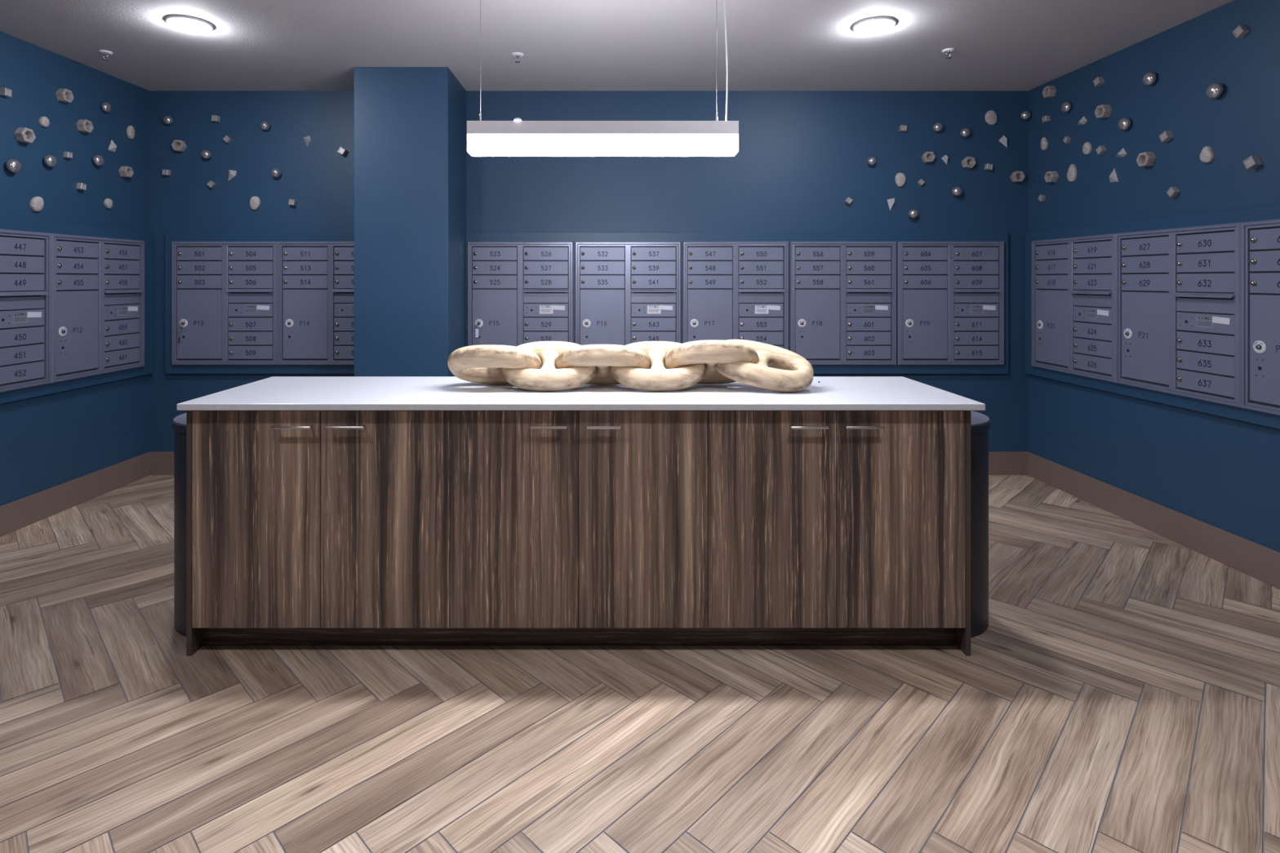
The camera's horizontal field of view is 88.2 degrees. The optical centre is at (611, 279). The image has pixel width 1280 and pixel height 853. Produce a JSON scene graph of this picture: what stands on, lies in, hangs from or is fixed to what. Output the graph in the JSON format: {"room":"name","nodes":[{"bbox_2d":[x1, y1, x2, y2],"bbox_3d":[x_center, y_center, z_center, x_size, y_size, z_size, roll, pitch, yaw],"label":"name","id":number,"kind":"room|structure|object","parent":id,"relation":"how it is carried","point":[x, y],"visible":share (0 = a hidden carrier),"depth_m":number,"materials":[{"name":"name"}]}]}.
{"room":"apartment mail room","nodes":[
{"label":"apartment mail room","id":0,"kind":"room"},
{"bbox_2d":[0,31,149,506],"bbox_3d":[-3.423,0.021,1.570,0.120,2.757,6.342,0,0,1],"label":"wall","id":1,"kind":"structure","parent":0,"point":[48,441],"depth_m":4.05,"materials":[{"name":"blue paint"}]},
{"bbox_2d":[0,87,12,97],"bbox_3d":[-3.316,-1.026,3.614,0.032,0.043,0.043,0,0,1],"label":"cube","id":2,"kind":"object","parent":1,"relation":"attached to","point":[4,91],"visible":1,"depth_m":3.60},
{"bbox_2d":[5,159,21,173],"bbox_3d":[-3.306,-0.629,3.651,0.053,0.075,0.076,0,0,1],"label":"ball","id":3,"kind":"object","parent":1,"relation":"attached to","point":[14,166],"visible":1,"depth_m":3.63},
{"bbox_2d":[13,127,35,142],"bbox_3d":[-3.308,-0.814,3.724,0.045,0.080,0.090,0,0,1],"label":"block","id":4,"kind":"object","parent":1,"relation":"attached to","point":[24,135],"visible":1,"depth_m":3.70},
{"bbox_2d":[0,229,50,392],"bbox_3d":[-3.285,0.169,3.485,0.034,0.882,0.756,0,0,1],"label":"mailbox","id":5,"kind":"object","parent":1,"relation":"attached to","point":[24,255],"visible":1,"depth_m":3.70,"materials":[{"name":"grey metal"}]},
{"bbox_2d":[0,291,48,301],"bbox_3d":[-3.281,0.092,3.666,0.031,0.050,0.326,0,0,1],"label":"hood","id":6,"kind":"object","parent":5,"relation":"attached to","point":[4,295],"depth_m":3.69,"materials":[{"name":"grey metal"}]},
{"bbox_2d":[30,196,44,211],"bbox_3d":[-3.318,-0.438,3.816,0.022,0.091,0.078,0,0,1],"label":"pebble","id":7,"kind":"object","parent":1,"relation":"attached to","point":[37,203],"visible":1,"depth_m":3.80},
{"bbox_2d":[38,116,49,127],"bbox_3d":[-3.317,-0.925,3.864,0.022,0.062,0.058,0,0,1],"label":"pebble","id":8,"kind":"object","parent":1,"relation":"attached to","point":[44,122],"visible":1,"depth_m":3.85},
{"bbox_2d":[44,155,57,167],"bbox_3d":[-3.304,-0.699,3.888,0.050,0.072,0.072,0,0,1],"label":"ball","id":9,"kind":"object","parent":1,"relation":"attached to","point":[51,161],"visible":1,"depth_m":3.87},
{"bbox_2d":[55,88,74,102],"bbox_3d":[-3.304,-1.113,3.990,0.045,0.076,0.084,0,0,1],"label":"block","id":10,"kind":"object","parent":1,"relation":"attached to","point":[63,95],"visible":1,"depth_m":3.97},
{"bbox_2d":[63,151,72,158],"bbox_3d":[-3.312,-0.760,4.024,0.028,0.035,0.035,0,0,1],"label":"cube","id":11,"kind":"object","parent":1,"relation":"attached to","point":[66,154],"visible":1,"depth_m":4.01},
{"bbox_2d":[0,452,150,537],"bbox_3d":[-3.356,1.318,1.563,0.014,0.164,6.327,0,0,1],"label":"baseboard","id":12,"kind":"structure","parent":1,"relation":"attached to","point":[20,513],"depth_m":4.03,"materials":[{"name":"paint"}]},
{"bbox_2d":[0,217,152,404],"bbox_3d":[-3.331,0.168,2.634,0.034,1.011,4.188,0,0,1],"label":"trim","id":13,"kind":"structure","parent":1,"relation":"attached to","point":[11,224],"depth_m":4.22,"materials":[{"name":"blue paint"}]},
{"bbox_2d":[75,182,86,190],"bbox_3d":[-3.309,-0.582,4.121,0.031,0.044,0.044,0,0,1],"label":"cube","id":14,"kind":"object","parent":1,"relation":"attached to","point":[81,186],"visible":1,"depth_m":4.11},
{"bbox_2d":[75,119,93,133],"bbox_3d":[-3.302,-0.963,4.140,0.045,0.078,0.084,0,0,1],"label":"block","id":15,"kind":"object","parent":1,"relation":"attached to","point":[84,126],"visible":1,"depth_m":4.12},
{"bbox_2d":[50,233,144,383],"bbox_3d":[-3.274,0.169,4.243,0.034,0.882,0.756,0,0,1],"label":"mailbox","id":16,"kind":"object","parent":1,"relation":"attached to","point":[97,283],"visible":1,"depth_m":4.19,"materials":[{"name":"grey metal"}]},
{"bbox_2d":[104,288,143,297],"bbox_3d":[-3.270,0.092,4.425,0.031,0.050,0.326,0,0,1],"label":"hood","id":17,"kind":"object","parent":16,"relation":"attached to","point":[108,293],"depth_m":4.43,"materials":[{"name":"grey metal"}]},
{"bbox_2d":[93,155,104,165],"bbox_3d":[-3.298,-0.767,4.244,0.050,0.072,0.072,0,0,1],"label":"ball","id":18,"kind":"object","parent":1,"relation":"attached to","point":[98,160],"visible":1,"depth_m":4.22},
{"bbox_2d":[101,102,111,111],"bbox_3d":[-3.300,-1.128,4.312,0.046,0.065,0.065,0,0,1],"label":"ball","id":19,"kind":"object","parent":1,"relation":"attached to","point":[105,106],"visible":1,"depth_m":4.29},
{"bbox_2d":[104,198,112,208],"bbox_3d":[-3.310,-0.502,4.348,0.022,0.067,0.056,0,0,1],"label":"pebble","id":20,"kind":"object","parent":1,"relation":"attached to","point":[108,202],"visible":1,"depth_m":4.34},
{"bbox_2d":[108,140,116,151],"bbox_3d":[-3.304,-0.892,4.383,0.034,0.079,0.059,0,0,1],"label":"pyramid","id":21,"kind":"object","parent":1,"relation":"attached to","point":[113,146],"visible":1,"depth_m":4.38,"materials":[{"name":"grey stone"}]},
{"bbox_2d":[118,166,133,177],"bbox_3d":[-3.296,-0.733,4.486,0.045,0.070,0.081,0,0,1],"label":"block","id":22,"kind":"object","parent":1,"relation":"attached to","point":[125,171],"visible":1,"depth_m":4.46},
{"bbox_2d":[126,125,134,138],"bbox_3d":[-3.307,-1.017,4.546,0.022,0.092,0.058,0,0,1],"label":"pebble","id":23,"kind":"object","parent":1,"relation":"attached to","point":[130,130],"visible":1,"depth_m":4.53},
{"bbox_2d":[354,66,466,376],"bbox_3d":[-1.341,0.021,4.473,0.601,2.757,0.534,0,0,0],"label":"wall column","id":24,"kind":"structure","parent":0,"point":[410,122],"depth_m":4.21,"materials":[{"name":"blue paint"}]},
{"bbox_2d":[149,90,1027,451],"bbox_3d":[-0.160,0.021,4.800,6.312,2.757,0.120,0,0,0],"label":"wall","id":25,"kind":"structure","parent":0,"point":[800,155],"depth_m":4.74,"materials":[{"name":"blue paint"}]},
{"bbox_2d":[149,451,173,475],"bbox_3d":[-2.478,1.318,4.733,1.675,0.164,0.014,0,0,0],"label":"baseboard","id":26,"kind":"structure","parent":25,"relation":"attached to","point":[162,463],"depth_m":4.73,"materials":[{"name":"paint"}]},
{"bbox_2d":[162,115,173,124],"bbox_3d":[-3.165,-1.139,4.710,0.066,0.066,0.061,0,0,0],"label":"ball","id":27,"kind":"object","parent":25,"relation":"attached to","point":[168,120],"visible":1,"depth_m":4.69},
{"bbox_2d":[171,139,186,151],"bbox_3d":[-3.091,-0.958,4.717,0.086,0.078,0.045,0,0,0],"label":"block","id":28,"kind":"object","parent":25,"relation":"attached to","point":[177,145],"visible":1,"depth_m":4.70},
{"bbox_2d":[200,149,211,159],"bbox_3d":[-2.893,-0.894,4.710,0.066,0.066,0.061,0,0,0],"label":"ball","id":29,"kind":"object","parent":25,"relation":"attached to","point":[206,154],"visible":1,"depth_m":4.69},
{"bbox_2d":[211,115,220,122],"bbox_3d":[-2.831,-1.153,4.721,0.044,0.044,0.036,0,0,0],"label":"cube","id":30,"kind":"object","parent":25,"relation":"attached to","point":[214,117],"visible":1,"depth_m":4.71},
{"bbox_2d":[172,241,277,364],"bbox_3d":[-2.750,0.169,4.691,0.756,0.882,0.034,0,0,0],"label":"mailbox","id":31,"kind":"object","parent":25,"relation":"attached to","point":[224,294],"visible":1,"depth_m":4.70,"materials":[{"name":"grey metal"}]},
{"bbox_2d":[226,288,273,296],"bbox_3d":[-2.568,0.092,4.689,0.326,0.050,0.031,0,0,0],"label":"hood","id":32,"kind":"object","parent":31,"relation":"attached to","point":[229,292],"depth_m":4.70,"materials":[{"name":"grey metal"}]},
{"bbox_2d":[227,169,236,181],"bbox_3d":[-2.723,-0.748,4.737,0.049,0.084,0.043,0,0,38],"label":"pyramid","id":33,"kind":"object","parent":25,"relation":"attached to","point":[232,174],"visible":1,"depth_m":4.73,"materials":[{"name":"grey stone"}]},
{"bbox_2d":[249,195,260,209],"bbox_3d":[-2.556,-0.549,4.729,0.072,0.101,0.022,0,0,0],"label":"pebble","id":34,"kind":"object","parent":25,"relation":"attached to","point":[255,202],"visible":1,"depth_m":4.72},
{"bbox_2d":[164,232,354,373],"bbox_3d":[-2.413,0.168,4.724,1.544,1.011,0.032,0,0,0],"label":"trim","id":35,"kind":"structure","parent":25,"relation":"attached to","point":[170,237],"depth_m":4.71,"materials":[{"name":"blue paint"}]},
{"bbox_2d":[259,120,270,130],"bbox_3d":[-2.473,-1.100,4.710,0.066,0.066,0.061,0,0,0],"label":"ball","id":36,"kind":"object","parent":25,"relation":"attached to","point":[264,125],"visible":1,"depth_m":4.69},
{"bbox_2d":[271,168,280,177],"bbox_3d":[-2.395,-0.762,4.710,0.066,0.066,0.061,0,0,0],"label":"ball","id":37,"kind":"object","parent":25,"relation":"attached to","point":[275,172],"visible":1,"depth_m":4.69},
{"bbox_2d":[277,241,354,364],"bbox_3d":[-1.996,0.169,4.691,0.756,0.882,0.034,0,0,0],"label":"mailbox","id":38,"kind":"object","parent":25,"relation":"attached to","point":[316,279],"visible":0.84,"depth_m":4.70,"materials":[{"name":"grey metal"}]},
{"bbox_2d":[332,288,354,296],"bbox_3d":[-1.815,0.092,4.689,0.326,0.050,0.031,0,0,0],"label":"hood","id":39,"kind":"object","parent":38,"relation":"attached to","point":[335,292],"depth_m":4.70,"materials":[{"name":"grey metal"}]},
{"bbox_2d":[337,146,347,155],"bbox_3d":[-1.924,-0.919,4.720,0.061,0.061,0.039,0,0,0],"label":"cube","id":40,"kind":"object","parent":25,"relation":"attached to","point":[341,150],"visible":1,"depth_m":4.70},
{"bbox_2d":[466,241,573,364],"bbox_3d":[-0.647,0.169,4.691,0.756,0.882,0.034,0,0,0],"label":"mailbox","id":41,"kind":"object","parent":25,"relation":"attached to","point":[518,293],"visible":0.93,"depth_m":4.70,"materials":[{"name":"grey metal"}]},
{"bbox_2d":[522,288,568,296],"bbox_3d":[-0.465,0.092,4.689,0.326,0.050,0.031,0,0,0],"label":"hood","id":42,"kind":"object","parent":41,"relation":"attached to","point":[526,292],"depth_m":4.70,"materials":[{"name":"grey metal"}]},
{"bbox_2d":[574,241,680,364],"bbox_3d":[0.120,0.169,4.691,0.756,0.882,0.034,0,0,0],"label":"mailbox","id":43,"kind":"object","parent":25,"relation":"attached to","point":[626,293],"visible":0.92,"depth_m":4.70,"materials":[{"name":"grey metal"}]},
{"bbox_2d":[630,288,676,296],"bbox_3d":[0.301,0.092,4.689,0.326,0.050,0.031,0,0,0],"label":"hood","id":44,"kind":"object","parent":43,"relation":"attached to","point":[633,292],"depth_m":4.70,"materials":[{"name":"grey metal"}]},
{"bbox_2d":[682,241,788,350],"bbox_3d":[0.886,0.169,4.691,0.756,0.882,0.034,0,0,0],"label":"mailbox","id":45,"kind":"object","parent":25,"relation":"attached to","point":[731,290],"visible":0.9,"depth_m":4.70,"materials":[{"name":"grey metal"}]},
{"bbox_2d":[737,288,784,296],"bbox_3d":[1.068,0.092,4.689,0.326,0.050,0.031,0,0,0],"label":"hood","id":46,"kind":"object","parent":45,"relation":"attached to","point":[741,292],"depth_m":4.70,"materials":[{"name":"grey metal"}]},
{"bbox_2d":[465,232,1008,373],"bbox_3d":[0.898,0.168,4.724,3.875,1.011,0.032,0,0,0],"label":"trim","id":47,"kind":"structure","parent":25,"relation":"attached to","point":[469,237],"depth_m":4.71,"materials":[{"name":"blue paint"}]},
{"bbox_2d":[789,241,896,364],"bbox_3d":[1.653,0.169,4.691,0.756,0.882,0.034,0,0,0],"label":"mailbox","id":48,"kind":"object","parent":25,"relation":"attached to","point":[842,295],"visible":1,"depth_m":4.70,"materials":[{"name":"grey metal"}]},
{"bbox_2d":[845,288,893,296],"bbox_3d":[1.834,0.092,4.689,0.326,0.050,0.031,0,0,0],"label":"hood","id":49,"kind":"object","parent":48,"relation":"attached to","point":[849,292],"depth_m":4.70,"materials":[{"name":"grey metal"}]},
{"bbox_2d":[866,156,876,165],"bbox_3d":[1.862,-0.848,4.711,0.064,0.064,0.059,0,0,0],"label":"ball","id":50,"kind":"object","parent":25,"relation":"attached to","point":[871,161],"visible":1,"depth_m":4.69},
{"bbox_2d":[887,198,895,210],"bbox_3d":[2.010,-0.540,4.736,0.050,0.092,0.040,0,0,33],"label":"pyramid","id":51,"kind":"object","parent":25,"relation":"attached to","point":[891,202],"visible":1,"depth_m":4.73,"materials":[{"name":"grey stone"}]},
{"bbox_2d":[895,172,906,186],"bbox_3d":[2.077,-0.717,4.729,0.073,0.103,0.022,0,0,0],"label":"pebble","id":52,"kind":"object","parent":25,"relation":"attached to","point":[900,179],"visible":1,"depth_m":4.72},
{"bbox_2d":[908,208,918,218],"bbox_3d":[2.158,-0.470,4.709,0.068,0.068,0.063,0,0,0],"label":"ball","id":53,"kind":"object","parent":25,"relation":"attached to","point":[913,213],"visible":1,"depth_m":4.69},
{"bbox_2d":[921,151,935,162],"bbox_3d":[2.269,-0.876,4.717,0.083,0.073,0.045,0,0,0],"label":"nut","id":54,"kind":"object","parent":25,"relation":"attached to","point":[927,157],"visible":1,"depth_m":4.70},
{"bbox_2d":[933,122,942,132],"bbox_3d":[2.333,-1.089,4.709,0.068,0.068,0.063,0,0,0],"label":"ball","id":55,"kind":"object","parent":25,"relation":"attached to","point":[937,126],"visible":1,"depth_m":4.69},
{"bbox_2d":[897,241,1004,364],"bbox_3d":[2.419,0.169,4.691,0.756,0.882,0.034,0,0,0],"label":"mailbox","id":56,"kind":"object","parent":25,"relation":"attached to","point":[950,295],"visible":1,"depth_m":4.70,"materials":[{"name":"grey metal"}]},
{"bbox_2d":[954,288,1000,296],"bbox_3d":[2.601,0.092,4.689,0.326,0.050,0.031,0,0,0],"label":"hood","id":57,"kind":"object","parent":56,"relation":"attached to","point":[957,292],"depth_m":4.70,"materials":[{"name":"grey metal"}]},
{"bbox_2d":[951,186,962,195],"bbox_3d":[2.469,-0.630,4.708,0.070,0.069,0.064,0,0,0],"label":"ball","id":58,"kind":"object","parent":25,"relation":"attached to","point":[956,191],"visible":1,"depth_m":4.69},
{"bbox_2d":[960,127,970,137],"bbox_3d":[2.527,-1.050,4.709,0.068,0.068,0.063,0,0,0],"label":"ball","id":59,"kind":"object","parent":25,"relation":"attached to","point":[964,132],"visible":1,"depth_m":4.69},
{"bbox_2d":[961,156,976,168],"bbox_3d":[2.558,-0.837,4.717,0.085,0.082,0.045,0,0,0],"label":"nut","id":60,"kind":"object","parent":25,"relation":"attached to","point":[968,162],"visible":1,"depth_m":4.70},
{"bbox_2d":[985,110,997,124],"bbox_3d":[2.728,-1.164,4.729,0.085,0.106,0.022,0,0,0],"label":"pebble","id":61,"kind":"object","parent":25,"relation":"attached to","point":[991,117],"visible":1,"depth_m":4.72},
{"bbox_2d":[999,135,1007,147],"bbox_3d":[2.812,-0.993,4.736,0.052,0.090,0.040,0,0,32],"label":"pyramid","id":62,"kind":"object","parent":25,"relation":"attached to","point":[1003,140],"visible":1,"depth_m":4.73,"materials":[{"name":"grey stone"}]},
{"bbox_2d":[988,451,1028,475],"bbox_3d":[0.978,1.318,4.733,4.036,0.164,0.014,0,0,0],"label":"baseboard","id":63,"kind":"structure","parent":25,"relation":"attached to","point":[1000,463],"depth_m":4.73,"materials":[{"name":"paint"}]},
{"bbox_2d":[1009,171,1025,182],"bbox_3d":[2.908,-0.736,4.717,0.085,0.074,0.045,0,0,0],"label":"nut","id":64,"kind":"object","parent":25,"relation":"attached to","point":[1016,176],"visible":1,"depth_m":4.70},
{"bbox_2d":[1020,110,1031,119],"bbox_3d":[2.959,-1.174,4.709,0.068,0.068,0.063,0,0,0],"label":"ball","id":65,"kind":"object","parent":25,"relation":"attached to","point":[1026,114],"visible":1,"depth_m":4.69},
{"bbox_2d":[0,0,1233,90],"bbox_3d":[-0.150,-1.407,1.570,7.100,0.100,6.640,0,0,0],"label":"ceiling","id":66,"kind":"structure","parent":0,"point":[252,45],"depth_m":3.73,"materials":[{"name":"paint"}]},
{"bbox_2d":[97,49,112,60],"bbox_3d":[-3.012,-1.334,3.930,0.072,0.046,0.072,0,0,0],"label":"sprinkler","id":67,"kind":"object","parent":66,"relation":"attached to","point":[102,51],"visible":1,"depth_m":3.92,"materials":[{"name":"white metal"}]},
{"bbox_2d":[164,14,213,34],"bbox_3d":[-2.230,-1.333,3.490,0.220,0.048,0.220,0,0,0],"label":"ceiling light","id":68,"kind":"object","parent":66,"relation":"attached to","point":[184,24],"visible":1,"depth_m":3.44,"materials":[{"name":"white plastic"}]},
{"bbox_2d":[169,17,208,34],"bbox_3d":[-2.230,-1.330,3.490,0.177,0.042,0.177,0,0,0],"label":"diffuser","id":69,"kind":"object","parent":68,"relation":"attached to","point":[188,25],"depth_m":3.45,"materials":[{"name":"white"}]},
{"bbox_2d":[511,52,523,62],"bbox_3d":[-0.563,-1.334,3.970,0.072,0.046,0.072,0,0,0],"label":"sprinkler","id":70,"kind":"object","parent":66,"relation":"attached to","point":[519,55],"visible":1,"depth_m":3.96,"materials":[{"name":"white metal"}]},
{"bbox_2d":[466,0,738,155],"bbox_3d":[-0.027,-0.929,2.655,1.094,0.855,0.120,0,0,0],"label":"pendant lamp","id":71,"kind":"object","parent":66,"relation":"hanging from","point":[517,137],"visible":1,"depth_m":2.62,"materials":[{"name":"white"}]},
{"bbox_2d":[466,133,737,155],"bbox_3d":[-0.033,-0.541,2.655,1.079,0.077,0.060,0,0,0],"label":"diffuser","id":72,"kind":"object","parent":71,"relation":"attached to","point":[477,144],"depth_m":2.62,"materials":[{"name":"white"}]},
{"bbox_2d":[852,16,896,35],"bbox_3d":[1.400,-1.333,3.510,0.220,0.048,0.220,0,0,0],"label":"ceiling light","id":73,"kind":"object","parent":66,"relation":"attached to","point":[873,26],"visible":1,"depth_m":3.46,"materials":[{"name":"white plastic"}]},
{"bbox_2d":[856,19,892,35],"bbox_3d":[1.400,-1.330,3.510,0.177,0.042,0.177,0,0,0],"label":"diffuser","id":74,"kind":"object","parent":73,"relation":"attached to","point":[864,27],"depth_m":3.46,"materials":[{"name":"white"}]},
{"bbox_2d":[942,48,955,58],"bbox_3d":[1.995,-1.334,3.900,0.072,0.046,0.072,0,0,0],"label":"sprinkler","id":75,"kind":"object","parent":66,"relation":"attached to","point":[946,51],"visible":1,"depth_m":3.89,"materials":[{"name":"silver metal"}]},
{"bbox_2d":[0,475,1279,852],"bbox_3d":[-0.150,1.450,1.570,7.100,0.100,6.640,0,0,0],"label":"floor","id":76,"kind":"structure","parent":0,"point":[1119,692],"depth_m":2.05,"materials":[{"name":"brown wood"}]},
{"bbox_2d":[172,413,186,636],"bbox_3d":[-1.696,0.983,2.790,0.231,0.834,0.462,0,0,0],"label":"waste bin","id":77,"kind":"object","parent":76,"relation":"on","point":[180,422],"visible":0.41,"depth_m":2.60,"materials":[{"name":"metal"}]},
{"bbox_2d":[186,410,970,656],"bbox_3d":[-0.120,0.941,2.757,2.917,0.919,0.680,0,0,0],"label":"base cabinet","id":78,"kind":"object","parent":76,"relation":"on","point":[304,527],"visible":0.88,"depth_m":2.45,"materials":[{"name":"brown wood"}]},
{"bbox_2d":[177,376,985,410],"bbox_3d":[-0.111,0.469,2.763,2.969,0.025,0.685,0,0,0],"label":"countertop","id":79,"kind":"structure","parent":78,"relation":"on","point":[273,393],"depth_m":2.58,"materials":[{"name":"white stone"}]},
{"bbox_2d":[447,339,813,391],"bbox_3d":[0.077,0.352,2.770,1.520,0.207,0.288,0,0,0],"label":"chain","id":80,"kind":"object","parent":79,"relation":"on","point":[708,362],"visible":1,"depth_m":2.69,"materials":[{"name":"beige wood"}]},
{"bbox_2d":[970,410,991,637],"bbox_3d":[1.454,0.983,2.790,0.231,0.834,0.462,0,0,0],"label":"waste bin","id":81,"kind":"object","parent":76,"relation":"on","point":[980,424],"visible":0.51,"depth_m":2.59,"materials":[{"name":"metal"}]},
{"bbox_2d":[1027,0,1279,552],"bbox_3d":[3.119,0.021,1.570,0.120,2.757,6.344,0,0,-1],"label":"wall","id":82,"kind":"structure","parent":0,"point":[1222,473],"depth_m":3.56,"materials":[{"name":"blue paint"}]},
{"bbox_2d":[1040,137,1048,150],"bbox_3d":[2.988,-0.941,4.557,0.022,0.092,0.053,0,0,-1],"label":"pebble","id":83,"kind":"object","parent":82,"relation":"attached to","point":[1044,144],"visible":1,"depth_m":4.54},
{"bbox_2d":[1041,85,1056,97],"bbox_3d":[2.978,-1.277,4.485,0.045,0.072,0.083,0,0,-1],"label":"block","id":84,"kind":"object","parent":82,"relation":"attached to","point":[1049,91],"visible":1,"depth_m":4.46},
{"bbox_2d":[1044,171,1058,182],"bbox_3d":[2.978,-0.696,4.464,0.045,0.075,0.082,0,0,-1],"label":"nut","id":85,"kind":"object","parent":82,"relation":"attached to","point":[1050,176],"visible":1,"depth_m":4.44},
{"bbox_2d":[1061,101,1071,112],"bbox_3d":[2.980,-1.130,4.320,0.049,0.070,0.070,0,0,-1],"label":"ball","id":86,"kind":"object","parent":82,"relation":"attached to","point":[1066,106],"visible":1,"depth_m":4.30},
{"bbox_2d":[1066,164,1076,182],"bbox_3d":[2.993,-0.694,4.291,0.022,0.118,0.072,0,0,-1],"label":"pebble","id":87,"kind":"object","parent":82,"relation":"attached to","point":[1072,171],"visible":1,"depth_m":4.28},
{"bbox_2d":[1031,233,1116,383],"bbox_3d":[2.956,0.169,4.250,0.034,0.882,0.756,0,0,-1],"label":"mailbox","id":88,"kind":"object","parent":82,"relation":"attached to","point":[1073,279],"visible":1,"depth_m":4.21,"materials":[{"name":"grey metal"}]},
{"bbox_2d":[1069,289,1111,299],"bbox_3d":[2.959,0.092,4.069,0.031,0.050,0.326,0,0,-1],"label":"hood","id":89,"kind":"object","parent":88,"relation":"attached to","point":[1073,294],"depth_m":4.08,"materials":[{"name":"grey metal"}]},
{"bbox_2d":[1082,142,1091,154],"bbox_3d":[2.996,-0.828,4.157,0.022,0.080,0.060,0,0,-1],"label":"pebble","id":90,"kind":"object","parent":82,"relation":"attached to","point":[1086,148],"visible":1,"depth_m":4.14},
{"bbox_2d":[1093,76,1104,86],"bbox_3d":[2.992,-1.216,4.049,0.034,0.054,0.054,0,0,-1],"label":"cube","id":91,"kind":"object","parent":82,"relation":"attached to","point":[1099,81],"visible":1,"depth_m":4.04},
{"bbox_2d":[1095,145,1106,154],"bbox_3d":[2.994,-0.792,4.031,0.031,0.054,0.054,0,0,-1],"label":"cube","id":92,"kind":"object","parent":82,"relation":"attached to","point":[1101,149],"visible":1,"depth_m":4.02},
{"bbox_2d":[1094,104,1111,118],"bbox_3d":[2.987,-1.022,4.007,0.045,0.078,0.086,0,0,-1],"label":"block","id":93,"kind":"object","parent":82,"relation":"attached to","point":[1103,111],"visible":1,"depth_m":3.98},
{"bbox_2d":[1109,168,1118,182],"bbox_3d":[2.994,-0.625,3.947,0.034,0.085,0.064,0,0,-1],"label":"pyramid","id":94,"kind":"object","parent":82,"relation":"attached to","point":[1113,177],"visible":1,"depth_m":3.94,"materials":[{"name":"grey stone"}]},
{"bbox_2d":[1115,148,1126,156],"bbox_3d":[2.995,-0.748,3.895,0.034,0.054,0.084,0,0,-1],"label":"pyramid","id":95,"kind":"object","parent":82,"relation":"attached to","point":[1122,153],"visible":1,"depth_m":3.87,"materials":[{"name":"grey stone"}]},
{"bbox_2d":[1117,117,1130,130],"bbox_3d":[2.988,-0.906,3.842,0.052,0.073,0.074,0,0,-1],"label":"ball","id":96,"kind":"object","parent":82,"relation":"attached to","point":[1124,123],"visible":1,"depth_m":3.82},
{"bbox_2d":[1136,151,1156,166],"bbox_3d":[2.993,-0.673,3.692,0.045,0.075,0.086,0,0,-1],"label":"nut","id":97,"kind":"object","parent":82,"relation":"attached to","point":[1146,158],"visible":1,"depth_m":3.67,"materials":[{"name":"stone"}]},
{"bbox_2d":[1142,71,1156,85],"bbox_3d":[2.992,-1.116,3.667,0.052,0.073,0.074,0,0,-1],"label":"ball","id":98,"kind":"object","parent":82,"relation":"attached to","point":[1148,78],"visible":1,"depth_m":3.65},
{"bbox_2d":[1025,204,1279,429],"bbox_3d":[3.021,0.168,2.634,0.033,1.011,4.188,0,0,-1],"label":"trim","id":99,"kind":"structure","parent":82,"relation":"attached to","point":[1272,211],"depth_m":3.67,"materials":[{"name":"blue paint"}]},
{"bbox_2d":[1027,452,1279,589],"bbox_3d":[3.052,1.318,1.563,0.014,0.164,6.327,0,0,-1],"label":"baseboard","id":100,"kind":"structure","parent":82,"relation":"attached to","point":[1260,562],"depth_m":3.56,"materials":[{"name":"paint"}]},
{"bbox_2d":[1159,130,1173,142],"bbox_3d":[3.001,-0.774,3.567,0.035,0.058,0.058,0,0,-1],"label":"cube","id":101,"kind":"object","parent":82,"relation":"attached to","point":[1166,135],"visible":1,"depth_m":3.56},
{"bbox_2d":[1166,186,1180,197],"bbox_3d":[3.003,-0.469,3.527,0.031,0.055,0.055,0,0,-1],"label":"cube","id":102,"kind":"object","parent":82,"relation":"attached to","point":[1172,192],"visible":1,"depth_m":3.52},
{"bbox_2d":[1115,222,1241,408],"bbox_3d":[2.971,0.169,3.496,0.034,0.882,0.756,0,0,-1],"label":"mailbox","id":103,"kind":"object","parent":82,"relation":"attached to","point":[1179,290],"visible":1,"depth_m":3.44,"materials":[{"name":"grey metal"}]},
{"bbox_2d":[1171,292,1234,303],"bbox_3d":[2.974,0.092,3.315,0.031,0.050,0.326,0,0,-1],"label":"hood","id":104,"kind":"object","parent":103,"relation":"attached to","point":[1176,297],"depth_m":3.32,"materials":[{"name":"grey metal"}]},
{"bbox_2d":[1197,320,1211,326],"bbox_3d":[2.979,0.221,3.312,0.001,0.021,0.078,0,0,-1],"label":"print","id":105,"kind":"object","parent":103,"relation":"attached to","point":[1197,321],"depth_m":3.31},
{"bbox_2d":[1200,146,1214,163],"bbox_3d":[3.012,-0.633,3.339,0.022,0.087,0.067,0,0,-1],"label":"pebble","id":106,"kind":"object","parent":82,"relation":"attached to","point":[1206,155],"visible":1,"depth_m":3.33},
{"bbox_2d":[1205,82,1223,98],"bbox_3d":[2.998,-0.939,3.278,0.054,0.077,0.077,0,0,-1],"label":"ball","id":107,"kind":"object","parent":82,"relation":"attached to","point":[1213,91],"visible":1,"depth_m":3.26,"materials":[{"name":"metal"}]},
{"bbox_2d":[1231,24,1249,38],"bbox_3d":[3.010,-1.186,3.153,0.034,0.057,0.057,0,0,-1],"label":"cube","id":108,"kind":"object","parent":82,"relation":"attached to","point":[1241,30],"visible":1,"depth_m":3.14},
{"bbox_2d":[1243,155,1262,169],"bbox_3d":[3.009,-0.549,3.095,0.037,0.061,0.061,0,0,-1],"label":"cube","id":109,"kind":"object","parent":82,"relation":"attached to","point":[1251,162],"visible":1,"depth_m":3.08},
{"bbox_2d":[1241,218,1279,416],"bbox_3d":[2.986,0.169,2.742,0.034,0.882,0.756,0,0,-1],"label":"mailbox","id":110,"kind":"object","parent":82,"relation":"attached to","point":[1260,239],"visible":1,"depth_m":3.03,"materials":[{"name":"grey metal"}]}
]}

